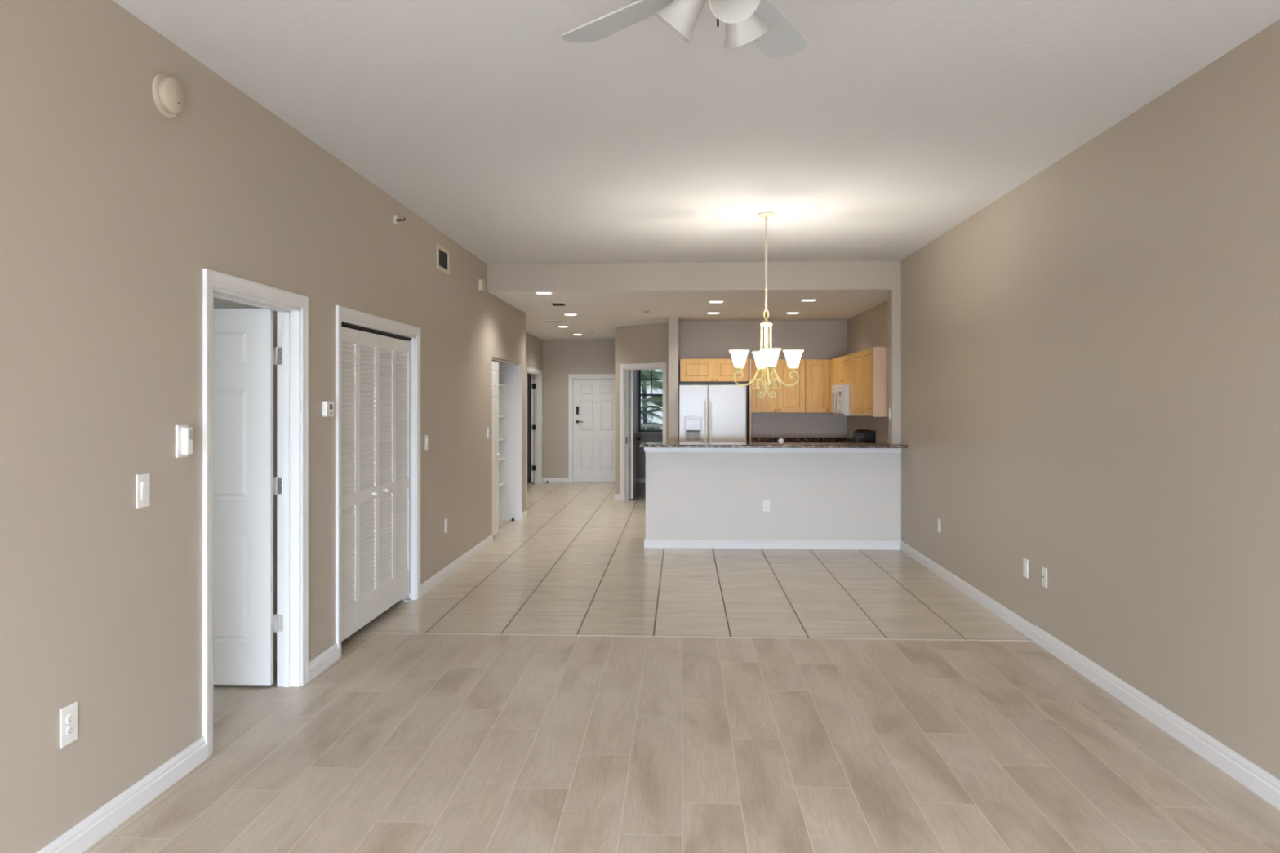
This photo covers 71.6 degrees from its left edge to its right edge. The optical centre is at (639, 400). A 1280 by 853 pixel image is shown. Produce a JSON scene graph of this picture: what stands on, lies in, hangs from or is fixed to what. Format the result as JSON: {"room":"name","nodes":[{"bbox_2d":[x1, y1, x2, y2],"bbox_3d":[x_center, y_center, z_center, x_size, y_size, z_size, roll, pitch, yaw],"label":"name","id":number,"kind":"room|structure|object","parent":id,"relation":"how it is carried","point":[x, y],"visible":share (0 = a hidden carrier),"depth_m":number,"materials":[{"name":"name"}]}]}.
{"room":"empty living room","nodes":[
{"label":"empty living room","id":0,"kind":"room"},
{"bbox_2d":[213,297,276,662],"bbox_3d":[-3.802,0.005,2.881,3.535,3.050,5.000,0,0,3],"label":"wall","id":1,"kind":"structure","parent":0,"point":[217,303],"depth_m":5.21,"materials":[{"name":"beige paint"}]},
{"bbox_2d":[0,0,525,852],"bbox_3d":[-2.256,0.005,3.545,0.750,3.050,16.271,0,0,3],"label":"wall","id":2,"kind":"structure","parent":0,"point":[113,209],"depth_m":3.36,"materials":[{"name":"beige paint"}]},
{"bbox_2d":[59,701,77,747],"bbox_3d":[-1.904,1.079,2.962,0.009,0.128,0.080,0,0,3],"label":"wall outlet","id":3,"kind":"object","parent":2,"relation":"attached to","point":[68,714],"visible":1,"depth_m":2.96,"materials":[{"name":"white plastic"}]},
{"bbox_2d":[66,713,73,723],"bbox_3d":[-1.901,1.060,2.962,0.003,0.031,0.034,0,0,3],"label":"socket","id":4,"kind":"object","parent":3,"relation":"attached to","point":[69,717],"depth_m":2.96,"materials":[{"name":"white plastic"}]},
{"bbox_2d":[66,724,74,735],"bbox_3d":[-1.901,1.099,2.962,0.003,0.031,0.034,0,0,3],"label":"socket","id":5,"kind":"object","parent":3,"relation":"attached to","point":[69,728],"depth_m":2.96,"materials":[{"name":"white plastic"}]},
{"bbox_2d":[35,735,206,852],"bbox_3d":[-2.057,1.481,-0.402,0.018,0.098,8.405,0,0,3],"label":"baseboard","id":6,"kind":"structure","parent":2,"relation":"attached to","point":[78,838],"depth_m":3.26,"materials":[{"name":"white paint"}]},
{"bbox_2d":[136,473,150,508],"bbox_3d":[-1.883,0.340,3.371,0.013,0.126,0.080,0,0,3],"label":"light switch","id":7,"kind":"object","parent":2,"relation":"attached to","point":[143,481],"visible":1,"depth_m":3.36,"materials":[{"name":"white plastic"}]},
{"bbox_2d":[151,72,184,117],"bbox_3d":[-1.856,-1.211,3.517,0.054,0.170,0.170,0,0,3],"label":"smoke detector","id":8,"kind":"object","parent":2,"relation":"attached to","point":[168,95],"visible":1,"depth_m":3.48,"materials":[{"name":"beige plastic"}]},
{"bbox_2d":[175,424,192,457],"bbox_3d":[-1.859,0.164,3.629,0.036,0.132,0.080,0,0,3],"label":"handset","id":9,"kind":"object","parent":2,"relation":"attached to","point":[184,433],"visible":1,"depth_m":3.62,"materials":[{"name":"white plastic"}]},
{"bbox_2d":[202,268,308,758],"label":"door","id":10,"kind":"structure","parent":2,"relation":"in","point":[239,355],"depth_m":4.72,"materials":[{"name":"white paint"}]},
{"bbox_2d":[308,643,338,681],"bbox_3d":[-1.802,1.481,5.045,0.018,0.098,0.420,0,0,3],"label":"baseboard","id":11,"kind":"structure","parent":2,"relation":"attached to","point":[329,656],"depth_m":5.04,"materials":[{"name":"white paint"}]},
{"bbox_2d":[322,400,333,417],"bbox_3d":[-1.792,0.046,5.105,0.032,0.090,0.116,0,0,3],"label":"thermostat","id":12,"kind":"object","parent":2,"relation":"attached to","point":[327,406],"visible":1,"depth_m":5.07,"materials":[{"name":"white plastic"}]},
{"bbox_2d":[335,305,420,658],"bbox_3d":[-1.813,0.482,6.084,0.138,2.095,1.655,0,0,3],"label":"door","id":13,"kind":"structure","parent":2,"relation":"in","point":[378,376],"depth_m":6.02,"materials":[{"name":"white paint"}]},
{"bbox_2d":[393,215,405,224],"bbox_3d":[-1.715,-1.292,6.347,0.070,0.066,0.066,0,0,3],"label":"sprinkler","id":14,"kind":"object","parent":2,"relation":"attached to","point":[396,220],"visible":1,"depth_m":6.34,"materials":[{"name":"white plastic"}]},
{"bbox_2d":[425,435,428,449],"bbox_3d":[-1.707,0.334,7.124,0.013,0.118,0.072,0,0,3],"label":"light switch","id":15,"kind":"object","parent":2,"relation":"attached to","point":[426,436],"visible":1,"depth_m":7.11,"materials":[{"name":"white plastic"}]},
{"bbox_2d":[436,244,449,275],"bbox_3d":[-1.685,-1.208,7.602,0.012,0.210,0.380,0,0,3],"label":"air vent","id":16,"kind":"object","parent":2,"relation":"in","point":[442,254],"visible":1,"depth_m":7.61,"materials":[{"name":"beige plastic"}]},
{"bbox_2d":[444,518,447,533],"bbox_3d":[-1.682,1.083,7.707,0.009,0.118,0.072,0,0,3],"label":"wall outlet","id":17,"kind":"object","parent":2,"relation":"attached to","point":[446,520],"visible":1,"depth_m":7.70,"materials":[{"name":"white plastic"}]},
{"bbox_2d":[420,534,493,597],"bbox_3d":[-1.654,1.485,8.248,0.014,0.090,2.683,0,0,3],"label":"baseboard","id":18,"kind":"structure","parent":2,"relation":"attached to","point":[438,577],"depth_m":7.94,"materials":[{"name":"white paint"}]},
{"bbox_2d":[478,279,484,291],"bbox_3d":[-1.605,-1.170,9.025,0.038,0.110,0.160,0,0,3],"label":"door chime","id":19,"kind":"object","parent":2,"relation":"attached to","point":[481,282],"visible":1,"depth_m":8.95,"materials":[{"name":"beige plastic"}]},
{"bbox_2d":[486,426,488,438],"bbox_3d":[-1.602,0.338,9.370,0.013,0.118,0.072,0,0,3],"label":"light switch","id":20,"kind":"object","parent":2,"relation":"attached to","point":[487,428],"visible":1,"depth_m":9.35,"materials":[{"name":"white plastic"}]},
{"bbox_2d":[498,482,506,487],"bbox_3d":[-2.002,1.049,10.466,0.510,0.018,1.838,0,0,3],"label":"shelf","id":21,"kind":"object","parent":2,"relation":"attached to","point":[500,484],"visible":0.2,"depth_m":11.16,"materials":[{"name":"white paint"}]},
{"bbox_2d":[498,457,506,461],"bbox_3d":[-2.002,0.729,10.466,0.510,0.018,1.838,0,0,3],"label":"shelf","id":22,"kind":"object","parent":2,"relation":"attached to","point":[500,458],"visible":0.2,"depth_m":11.14,"materials":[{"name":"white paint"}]},
{"bbox_2d":[498,437,506,440],"bbox_3d":[-2.002,0.482,10.466,0.510,0.018,1.838,0,0,3],"label":"shelf","id":23,"kind":"object","parent":2,"relation":"attached to","point":[500,438],"visible":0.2,"depth_m":11.19,"materials":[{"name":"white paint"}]},
{"bbox_2d":[492,357,519,535],"bbox_3d":[-1.608,0.503,10.478,0.126,1.964,1.776,0,0,3],"label":"door frame","id":24,"kind":"structure","parent":2,"relation":"in","point":[495,454],"depth_m":9.89,"materials":[{"name":"white paint"}]},
{"bbox_2d":[521,510,526,520],"bbox_3d":[-1.501,1.485,11.515,0.014,0.090,0.306,0,0,3],"label":"baseboard","id":25,"kind":"structure","parent":2,"relation":"attached to","point":[524,513],"depth_m":11.49,"materials":[{"name":"white paint"}]},
{"bbox_2d":[525,332,542,478],"bbox_3d":[-3.167,0.155,14.664,2.500,2.750,6.200,0,0,3],"label":"wall","id":26,"kind":"structure","parent":0,"point":[534,344],"depth_m":16.51,"materials":[{"name":"beige paint"}]},
{"bbox_2d":[525,367,542,492],"bbox_3d":[-1.931,0.482,15.998,0.272,2.095,2.318,0,0,-2],"label":"door","id":27,"kind":"structure","parent":26,"relation":"in","point":[537,385],"depth_m":16.39,"materials":[{"name":"white paint"}]},
{"bbox_2d":[542,339,662,478],"bbox_3d":[0.718,0.155,16.610,5.320,2.750,0.150,0,0,3],"label":"wall","id":28,"kind":"structure","parent":0,"point":[561,357],"depth_m":16.64,"materials":[{"name":"beige paint"}]},
{"bbox_2d":[542,477,568,482],"bbox_3d":[-1.582,1.485,16.635,0.483,0.090,0.014,0,0,3],"label":"baseboard","id":29,"kind":"structure","parent":28,"relation":"attached to","point":[545,479],"depth_m":16.63,"materials":[{"name":"white paint"}]},
{"bbox_2d":[568,373,614,483],"bbox_3d":[-0.811,0.515,16.671,1.050,2.030,0.170,0,0,3],"label":"door","id":30,"kind":"structure","parent":28,"relation":"in","point":[591,397],"depth_m":16.66,"materials":[{"name":"white paint"}]},
{"bbox_2d":[636,478,645,483],"bbox_3d":[1.548,1.485,16.489,3.410,0.090,0.014,0,0,3],"label":"baseboard","id":31,"kind":"structure","parent":28,"relation":"attached to","point":[638,480],"depth_m":16.55,"materials":[{"name":"white paint"}]},
{"bbox_2d":[636,369,662,433],"bbox_3d":[0.457,-0.022,16.592,1.020,1.255,0.150,0,0,3],"label":"window","id":32,"kind":"structure","parent":28,"relation":"in","point":[640,431],"depth_m":16.60,"materials":[{"name":"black glass"}]},
{"bbox_2d":[630,370,631,484],"bbox_3d":[-0.269,0.155,15.204,0.100,2.750,2.750,0,0,3],"label":"wall","id":33,"kind":"structure","parent":0,"point":[630,371],"depth_m":16.21,"materials":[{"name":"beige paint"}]},
{"bbox_2d":[614,322,668,494],"bbox_3d":[0.064,0.155,13.418,1.118,2.750,0.120,0,0,43],"label":"wall","id":34,"kind":"structure","parent":0,"point":[644,343],"depth_m":13.52,"materials":[{"name":"beige paint"}]},
{"bbox_2d":[614,493,620,500],"bbox_3d":[-0.347,1.485,13.707,0.122,0.090,0.014,0,0,43],"label":"baseboard","id":35,"kind":"structure","parent":34,"relation":"attached to","point":[617,496],"depth_m":13.70,"materials":[{"name":"white paint"}]},
{"bbox_2d":[620,362,666,500],"bbox_3d":[-0.019,0.482,13.683,0.558,2.095,1.528,0,0,-20],"label":"door frame","id":36,"kind":"structure","parent":34,"relation":"in","point":[625,369],"depth_m":13.64,"materials":[{"name":"white paint"}]},
{"bbox_2d":[668,317,678,442],"bbox_3d":[0.478,0.180,12.616,0.135,2.700,0.830,0,0,3],"label":"wall column","id":37,"kind":"structure","parent":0,"point":[673,322],"depth_m":12.20,"materials":[{"name":"beige paint"}]},
{"bbox_2d":[82,478,1279,852],"bbox_3d":[-1.274,1.531,6.467,8.350,0.003,22.400,0,0,3],"label":"floor","id":38,"kind":"structure","parent":0,"point":[406,743],"depth_m":4.13,"materials":[{"name":"brown wood"}]},
{"bbox_2d":[385,632,1005,640],"bbox_3d":[0.375,1.530,5.759,4.300,0.002,0.004,0,0,3],"label":"trim","id":39,"kind":"structure","parent":38,"relation":"on","point":[385,633],"depth_m":5.75,"materials":[{"name":"beige tile"}]},
{"bbox_2d":[679,385,746,442],"bbox_3d":[0.995,0.657,12.312,0.905,1.745,0.829,0,0,3],"label":"refrigerator","id":40,"kind":"object","parent":38,"relation":"on","point":[710,413],"visible":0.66,"depth_m":11.97,"materials":[{"name":"white metal"}]},
{"bbox_2d":[746,358,751,442],"bbox_3d":[1.527,0.474,12.447,0.018,2.112,0.570,0,0,3],"label":"filler panel","id":41,"kind":"object","parent":38,"relation":"on","point":[748,387],"visible":0.5,"depth_m":12.32,"materials":[{"name":"brown wood"}]},
{"bbox_2d":[850,429,875,443],"bbox_3d":[2.529,0.938,11.199,0.706,1.145,0.756,0,0,3],"label":"range","id":42,"kind":"object","parent":38,"relation":"on","point":[860,436],"visible":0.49,"depth_m":10.92,"materials":[{"name":"black metal"}]},
{"bbox_3d":[2.239,1.093,12.382,1.400,0.874,0.634,0,0,3],"label":"base cabinet","id":43,"kind":"object","parent":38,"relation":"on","visible":0},
{"bbox_2d":[751,437,852,443],"bbox_3d":[2.226,0.588,12.153,1.400,0.132,1.107,0,0,3],"label":"countertop","id":44,"kind":"structure","parent":43,"relation":"on","point":[821,440],"depth_m":12.68,"materials":[{"name":"brown stone"}]},
{"bbox_2d":[487,288,891,339],"bbox_3d":[0.534,-1.210,12.942,5.145,0.120,7.394,0,0,3],"label":"ceiling","id":45,"kind":"structure","parent":0,"point":[598,312],"depth_m":10.82,"materials":[{"name":"white paint"}]},
{"bbox_2d":[534,291,552,294],"bbox_3d":[-1.024,-1.147,9.458,0.196,0.007,0.196,0,0,3],"label":"recessed light","id":46,"kind":"object","parent":45,"relation":"in","point":[542,292],"visible":1,"depth_m":9.48,"materials":[{"name":"white plastic"}]},
{"bbox_2d":[543,320,565,322],"bbox_3d":[-1.230,-1.146,12.771,0.280,0.008,0.280,0,0,3],"label":"ceiling vent","id":47,"kind":"object","parent":45,"relation":"in","point":[545,321],"visible":1,"depth_m":12.73,"materials":[{"name":"white plastic"}]},
{"bbox_2d":[548,302,568,306],"bbox_3d":[-0.970,-1.146,10.547,0.190,0.008,0.360,0,0,3],"label":"ceiling vent","id":48,"kind":"object","parent":45,"relation":"in","point":[553,304],"visible":1,"depth_m":10.49,"materials":[{"name":"white plastic"}]},
{"bbox_2d":[565,331,573,334],"bbox_3d":[-1.177,-1.127,14.841,0.140,0.047,0.140,0,0,3],"label":"smoke detector","id":49,"kind":"object","parent":45,"relation":"attached to","point":[567,332],"visible":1,"depth_m":14.78,"materials":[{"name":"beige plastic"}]},
{"bbox_2d":[563,313,577,315],"bbox_3d":[-0.923,-1.147,11.816,0.196,0.007,0.196,0,0,3],"label":"recessed light","id":50,"kind":"object","parent":45,"relation":"in","point":[566,314],"visible":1,"depth_m":11.81,"materials":[{"name":"white plastic"}]},
{"bbox_2d":[706,311,720,314],"bbox_3d":[0.959,-1.147,11.608,0.196,0.007,0.196,0,0,3],"label":"recessed light","id":51,"kind":"object","parent":45,"relation":"in","point":[712,313],"visible":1,"depth_m":11.59,"materials":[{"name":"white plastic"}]},
{"bbox_2d":[707,300,724,302],"bbox_3d":[0.882,-1.147,10.290,0.196,0.007,0.196,0,0,3],"label":"recessed light","id":52,"kind":"object","parent":45,"relation":"in","point":[713,301],"visible":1,"depth_m":10.26,"materials":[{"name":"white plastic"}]},
{"bbox_2d":[785,311,799,314],"bbox_3d":[1.997,-1.147,11.604,0.196,0.007,0.196,0,0,3],"label":"recessed light","id":53,"kind":"object","parent":45,"relation":"in","point":[791,313],"visible":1,"depth_m":11.59,"materials":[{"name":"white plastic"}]},
{"bbox_2d":[800,298,817,301],"bbox_3d":[1.926,-1.147,10.131,0.196,0.007,0.196,0,0,3],"label":"recessed light","id":54,"kind":"object","parent":45,"relation":"in","point":[808,300],"visible":1,"depth_m":10.09,"materials":[{"name":"white plastic"}]},
{"bbox_2d":[486,261,901,291],"bbox_3d":[0.541,-1.335,9.310,4.300,0.370,0.150,0,0,3],"label":"beam","id":55,"kind":"structure","parent":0,"point":[807,275],"depth_m":9.23,"materials":[{"name":"beige paint"}]},
{"bbox_2d":[111,0,1279,263],"bbox_3d":[-1.496,-1.515,2.248,8.600,0.150,14.350,0,0,3],"label":"ceiling","id":56,"kind":"structure","parent":0,"point":[897,122],"depth_m":4.30,"materials":[{"name":"white paint"}]},
{"bbox_2d":[561,0,808,58],"bbox_3d":[0.241,-1.194,2.292,1.134,0.491,1.148,0,0,3],"label":"ceiling fan","id":57,"kind":"object","parent":56,"relation":"hanging from","point":[758,21],"visible":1,"depth_m":2.49,"materials":[{"name":"white plastic"}]},
{"bbox_2d":[729,212,803,398],"bbox_3d":[0.971,-0.731,6.830,0.464,1.418,0.464,0,0,44],"label":"chandelier","id":58,"kind":"object","parent":56,"relation":"hanging from","point":[767,357],"visible":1,"depth_m":6.80,"materials":[{"name":"white glass"}]},
{"bbox_2d":[678,320,847,442],"bbox_3d":[1.818,0.155,12.789,2.525,2.750,0.120,0,0,3],"label":"wall","id":59,"kind":"structure","parent":0,"point":[697,340],"depth_m":12.72,"materials":[{"name":"beige paint"}]},
{"bbox_2d":[680,358,748,382],"bbox_3d":[1.038,-0.424,12.488,0.945,0.315,0.534,0,0,3],"label":"upper cabinet","id":60,"kind":"object","parent":59,"relation":"attached to","point":[691,370],"visible":0.98,"depth_m":12.26,"materials":[{"name":"brown wood"}]},
{"bbox_2d":[753,423,758,431],"bbox_3d":[1.658,0.385,12.732,0.072,0.118,0.009,0,0,3],"label":"wall outlet","id":61,"kind":"object","parent":59,"relation":"attached to","point":[755,425],"visible":1,"depth_m":12.73,"materials":[{"name":"grey plastic"}]},
{"bbox_2d":[751,360,804,413],"bbox_3d":[1.926,-0.205,12.522,0.762,0.740,0.384,0,0,3],"label":"upper cabinet","id":62,"kind":"object","parent":59,"relation":"attached to","point":[791,399],"visible":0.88,"depth_m":12.36,"materials":[{"name":"brown wood"}]},
{"bbox_2d":[809,423,814,431],"bbox_3d":[2.462,0.385,12.694,0.072,0.118,0.009,0,0,3],"label":"wall outlet","id":63,"kind":"object","parent":59,"relation":"attached to","point":[811,425],"visible":1,"depth_m":12.69,"materials":[{"name":"grey plastic"}]},
{"bbox_2d":[804,360,830,413],"bbox_3d":[2.627,-0.205,12.489,0.635,0.740,0.384,0,0,3],"label":"upper cabinet","id":64,"kind":"object","parent":59,"relation":"attached to","point":[816,371],"visible":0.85,"depth_m":12.34,"materials":[{"name":"brown wood"}]},
{"bbox_2d":[645,288,901,541],"bbox_3d":[1.488,0.190,9.275,2.856,2.680,0.170,0,0,3],"label":"wall","id":65,"kind":"structure","parent":0,"point":[690,495],"depth_m":9.19,"materials":[{"name":"beige paint"}]},
{"bbox_2d":[762,499,769,511],"bbox_3d":[1.308,1.085,9.194,0.072,0.118,0.009,0,0,3],"label":"wall outlet","id":66,"kind":"object","parent":65,"relation":"attached to","point":[766,504],"visible":1,"depth_m":9.19,"materials":[{"name":"white plastic"}]},
{"bbox_2d":[644,539,900,550],"bbox_3d":[1.364,1.486,9.189,2.645,0.088,0.014,0,0,3],"label":"baseboard","id":67,"kind":"structure","parent":65,"relation":"attached to","point":[679,544],"depth_m":9.18,"materials":[{"name":"white paint"}]},
{"bbox_2d":[644,447,901,453],"bbox_3d":[1.366,0.504,9.257,2.647,0.061,0.158,0,0,3],"label":"trim","id":68,"kind":"structure","parent":65,"relation":"attached to","point":[646,449],"depth_m":9.18,"materials":[{"name":"white paint"}]},
{"bbox_2d":[639,442,907,448],"bbox_3d":[1.344,0.457,9.152,2.679,0.030,0.490,0,0,3],"label":"countertop","id":69,"kind":"structure","parent":65,"relation":"on","point":[702,445],"depth_m":8.95,"materials":[{"name":"brown stone"}]},
{"bbox_2d":[777,438,783,444],"bbox_3d":[1.438,0.411,9.066,0.058,0.062,0.064,0,0,3],"label":"crumpled napkin","id":70,"kind":"object","parent":69,"relation":"on","point":[780,441],"visible":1,"depth_m":9.04,"materials":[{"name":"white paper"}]},
{"bbox_2d":[888,407,891,418],"bbox_3d":[2.593,0.130,9.224,0.013,0.118,0.072,0,0,3],"label":"light switch","id":71,"kind":"object","parent":65,"relation":"attached to","point":[890,409],"visible":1,"depth_m":9.20,"materials":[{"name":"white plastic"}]},
{"bbox_2d":[847,300,888,443],"bbox_3d":[2.940,0.155,11.044,0.120,2.750,3.500,0,0,3],"label":"wall","id":72,"kind":"structure","parent":0,"point":[868,330],"depth_m":11.15,"materials":[{"name":"beige paint"}]},
{"bbox_2d":[828,357,838,413],"bbox_3d":[2.744,-0.203,11.956,0.352,0.735,0.734,0,0,3],"label":"upper cabinet","id":73,"kind":"object","parent":72,"relation":"attached to","point":[833,363],"visible":0.29,"depth_m":12.06,"materials":[{"name":"brown wood"}]},
{"bbox_2d":[838,354,848,384],"bbox_3d":[2.710,-0.388,11.216,0.352,0.365,0.738,0,0,3],"label":"upper cabinet","id":74,"kind":"object","parent":72,"relation":"attached to","point":[843,362],"visible":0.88,"depth_m":11.19,"materials":[{"name":"brown wood"}]},
{"bbox_2d":[831,384,869,416],"bbox_3d":[2.657,-0.009,11.207,0.451,0.388,0.752,0,0,3],"label":"microwave","id":75,"kind":"object","parent":74,"relation":"attached to","point":[840,393],"visible":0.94,"depth_m":10.90,"materials":[{"name":"white plastic"}]},
{"bbox_2d":[848,351,862,415],"bbox_3d":[2.672,-0.203,10.418,0.352,0.735,0.852,0,0,3],"label":"upper cabinet","id":76,"kind":"object","parent":72,"relation":"attached to","point":[855,360],"visible":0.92,"depth_m":10.40,"materials":[{"name":"brown wood"}]},
{"bbox_2d":[861,346,888,417],"bbox_3d":[2.640,-0.203,9.717,0.352,0.743,0.541,0,0,3],"label":"upper cabinet","id":77,"kind":"object","parent":72,"relation":"attached to","point":[875,359],"visible":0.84,"depth_m":9.45,"materials":[{"name":"brown wood"}]},
{"bbox_2d":[901,19,1279,779],"bbox_3d":[2.419,0.005,2.165,0.120,3.050,13.951,0,0,3],"label":"wall","id":78,"kind":"structure","parent":0,"point":[1091,356],"depth_m":4.48,"materials":[{"name":"beige paint"}]},
{"bbox_2d":[937,518,940,533],"bbox_3d":[2.617,1.093,7.776,0.009,0.118,0.072,0,0,3],"label":"wall outlet","id":79,"kind":"object","parent":78,"relation":"attached to","point":[939,520],"visible":1,"depth_m":7.76,"materials":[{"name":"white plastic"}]},
{"bbox_2d":[1022,558,1028,577],"bbox_3d":[2.526,1.096,5.818,0.009,0.118,0.072,0,0,3],"label":"wall outlet","id":80,"kind":"object","parent":78,"relation":"attached to","point":[1025,562],"visible":1,"depth_m":5.81,"materials":[{"name":"white plastic"}]},
{"bbox_2d":[1041,566,1047,587],"bbox_3d":[2.508,1.095,5.519,0.016,0.118,0.072,0,0,3],"label":"cable jack","id":81,"kind":"object","parent":78,"relation":"attached to","point":[1044,571],"visible":1,"depth_m":5.51,"materials":[{"name":"white plastic"}]},
{"bbox_2d":[900,540,1279,809],"bbox_3d":[2.349,1.480,2.167,0.020,0.100,13.950,0,0,3],"label":"baseboard","id":82,"kind":"structure","parent":78,"relation":"attached to","point":[1264,784],"depth_m":4.37,"materials":[{"name":"white paint"}]},
{"label":"outside","id":83,"kind":"structure","parent":0,"visible":0},
{"bbox_3d":[2.140,1.715,24.301,14.000,0.130,15.250,0,0,3],"label":"lawn","id":84,"kind":"structure","parent":83,"visible":0},
{"bbox_2d":[640,423,662,430],"bbox_3d":[0.511,1.050,17.320,3.200,1.200,0.050,0,0,3],"label":"railing","id":85,"kind":"object","parent":84,"relation":"on","point":[645,425],"visible":0.04,"depth_m":17.31,"materials":[{"name":"white metal"}]},
{"bbox_2d":[640,368,662,430],"bbox_3d":[0.092,0.174,19.936,3.689,2.965,3.102,0,0,22],"label":"palm tree","id":86,"kind":"object","parent":84,"relation":"on","point":[646,374],"visible":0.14,"depth_m":19.59,"materials":[{"name":"green plant"}]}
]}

